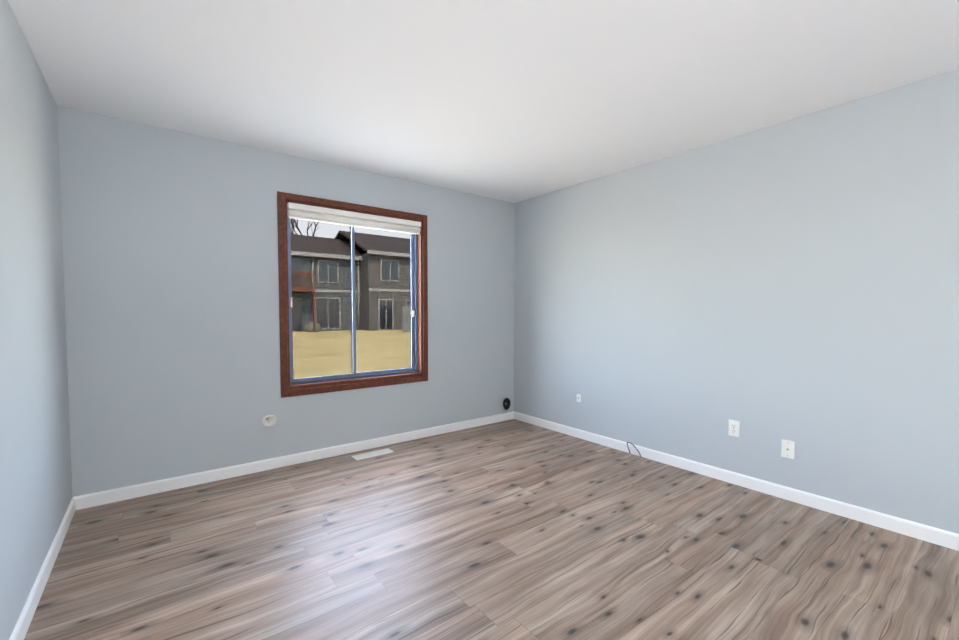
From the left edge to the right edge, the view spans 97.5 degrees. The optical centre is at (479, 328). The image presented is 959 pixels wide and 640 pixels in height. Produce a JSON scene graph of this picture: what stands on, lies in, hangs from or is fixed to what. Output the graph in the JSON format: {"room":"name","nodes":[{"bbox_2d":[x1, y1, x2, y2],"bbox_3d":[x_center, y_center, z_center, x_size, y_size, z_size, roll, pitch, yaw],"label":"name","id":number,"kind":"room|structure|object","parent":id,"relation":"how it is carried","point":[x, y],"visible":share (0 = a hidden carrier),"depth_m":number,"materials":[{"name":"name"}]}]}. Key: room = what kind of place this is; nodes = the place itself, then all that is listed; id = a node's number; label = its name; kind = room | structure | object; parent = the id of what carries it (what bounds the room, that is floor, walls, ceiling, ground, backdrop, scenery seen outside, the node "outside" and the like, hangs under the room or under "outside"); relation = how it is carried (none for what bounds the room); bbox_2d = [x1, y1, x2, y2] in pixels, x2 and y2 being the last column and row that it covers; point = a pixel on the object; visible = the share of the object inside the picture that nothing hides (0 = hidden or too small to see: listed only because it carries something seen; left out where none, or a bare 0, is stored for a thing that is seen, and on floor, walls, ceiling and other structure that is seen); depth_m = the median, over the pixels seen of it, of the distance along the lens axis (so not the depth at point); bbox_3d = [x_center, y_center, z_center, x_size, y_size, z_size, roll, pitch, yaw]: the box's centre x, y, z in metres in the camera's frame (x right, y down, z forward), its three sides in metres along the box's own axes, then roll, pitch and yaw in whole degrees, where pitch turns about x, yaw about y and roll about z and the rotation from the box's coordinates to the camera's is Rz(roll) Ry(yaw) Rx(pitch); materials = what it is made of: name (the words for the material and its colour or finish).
{"room":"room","nodes":[
{"label":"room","id":0,"kind":"room"},
{"bbox_2d":[0,0,72,639],"bbox_3d":[-0.897,-0.017,0.330,0.160,2.440,5.460,-2,3,-38],"label":"wall","id":1,"kind":"structure","parent":0,"point":[36,495],"depth_m":1.80,"materials":[{"name":"grey paint"}]},
{"bbox_2d":[9,498,75,639],"bbox_3d":[-0.824,1.160,0.425,0.013,0.082,5.447,-2,3,-38],"label":"baseboard","id":2,"kind":"structure","parent":1,"relation":"attached to","point":[21,627],"depth_m":1.83,"materials":[{"name":"white wood"}]},
{"bbox_2d":[57,105,514,496],"bbox_3d":[-1.103,-0.152,3.717,3.976,2.440,0.160,-2,3,-38],"label":"wall","id":3,"kind":"structure","parent":0,"point":[170,261],"depth_m":3.00,"materials":[{"name":"grey paint"}]},
{"bbox_2d":[262,414,276,426],"bbox_3d":[-1.615,0.704,3.227,0.102,0.094,0.045,-2,3,-38],"label":"wall outlet","id":4,"kind":"object","parent":3,"relation":"attached to","point":[268,420],"visible":1,"depth_m":3.22,"materials":[{"name":"white plastic"}]},
{"bbox_2d":[72,411,513,509],"bbox_3d":[-1.050,1.028,3.696,3.656,0.082,0.013,-2,3,-38],"label":"baseboard","id":5,"kind":"structure","parent":3,"relation":"attached to","point":[122,493],"depth_m":3.22,"materials":[{"name":"white wood"}]},
{"bbox_2d":[277,191,427,397],"bbox_3d":[-1.059,-0.277,3.701,1.324,1.594,0.121,-2,3,-38],"label":"window","id":6,"kind":"structure","parent":3,"relation":"in","point":[353,307],"depth_m":3.66,"materials":[{"name":"brown wood"}]},
{"bbox_2d":[287,202,420,233],"bbox_3d":[-1.038,-0.942,3.647,1.176,0.112,0.080,-2,3,-38],"label":"window blind","id":7,"kind":"object","parent":6,"relation":"attached to","point":[319,214],"visible":0.88,"depth_m":3.57,"materials":[{"name":"white plastic"}]},
{"bbox_2d":[503,398,510,409],"bbox_3d":[0.300,0.837,4.708,0.103,0.133,0.051,-2,3,-38],"label":"cord","id":8,"kind":"object","parent":3,"relation":"attached to","point":[507,405],"visible":1,"depth_m":4.70,"materials":[{"name":"black plastic"}]},
{"bbox_2d":[8,0,958,202],"bbox_3d":[0.614,-1.342,1.443,3.976,0.120,5.780,-2,3,-38],"label":"ceiling","id":9,"kind":"structure","parent":0,"point":[514,101],"depth_m":2.14,"materials":[{"name":"white paint"}]},
{"bbox_2d":[24,419,958,639],"bbox_3d":[0.614,1.216,1.546,3.976,0.120,5.780,-2,3,-38],"label":"floor","id":10,"kind":"structure","parent":0,"point":[512,529],"depth_m":2.08,"materials":[{"name":"brown laminate"}]},
{"bbox_2d":[352,448,393,459],"bbox_3d":[-0.909,1.069,3.593,0.335,0.008,0.115,-2,3,-38],"label":"floor vent","id":11,"kind":"object","parent":10,"relation":"in","point":[372,454],"visible":0.98,"depth_m":3.58,"materials":[{"name":"white metal"}]},
{"bbox_2d":[627,442,640,456],"bbox_3d":[1.281,1.005,3.531,0.113,0.136,0.108,-2,3,-38],"label":"wire loop","id":12,"kind":"object","parent":10,"relation":"on","point":[634,446],"visible":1,"depth_m":3.52,"materials":[{"name":"grey"}]},
{"bbox_2d":[514,69,958,533],"bbox_3d":[2.125,-0.110,2.659,0.160,2.440,5.460,-2,3,-38],"label":"wall","id":13,"kind":"structure","parent":0,"point":[771,287],"depth_m":2.75,"materials":[{"name":"grey paint"}]},
{"bbox_2d":[577,394,580,402],"bbox_3d":[0.958,0.669,4.064,0.010,0.090,0.050,-2,3,-38],"label":"outlet","id":14,"kind":"object","parent":13,"relation":"attached to","point":[578,398],"visible":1,"depth_m":4.06,"materials":[{"name":"white plastic"}]},
{"bbox_2d":[728,419,739,436],"bbox_3d":[1.800,0.703,2.974,0.009,0.116,0.072,-2,3,-38],"label":"duplex electrical outlet","id":15,"kind":"object","parent":13,"relation":"attached to","point":[734,428],"visible":1,"depth_m":2.97,"materials":[{"name":"white plastic"}]},
{"bbox_2d":[514,412,958,550],"bbox_3d":[2.060,1.070,2.648,0.013,0.082,5.447,-2,3,-38],"label":"baseboard","id":16,"kind":"structure","parent":13,"relation":"attached to","point":[940,537],"depth_m":2.76,"materials":[{"name":"white wood"}]},
{"bbox_2d":[781,439,794,458],"bbox_3d":[1.993,0.778,2.719,0.018,0.116,0.072,-2,3,-38],"label":"outlet","id":17,"kind":"object","parent":13,"relation":"attached to","point":[787,448],"visible":1,"depth_m":2.72,"materials":[{"name":"white plastic"}]}
]}

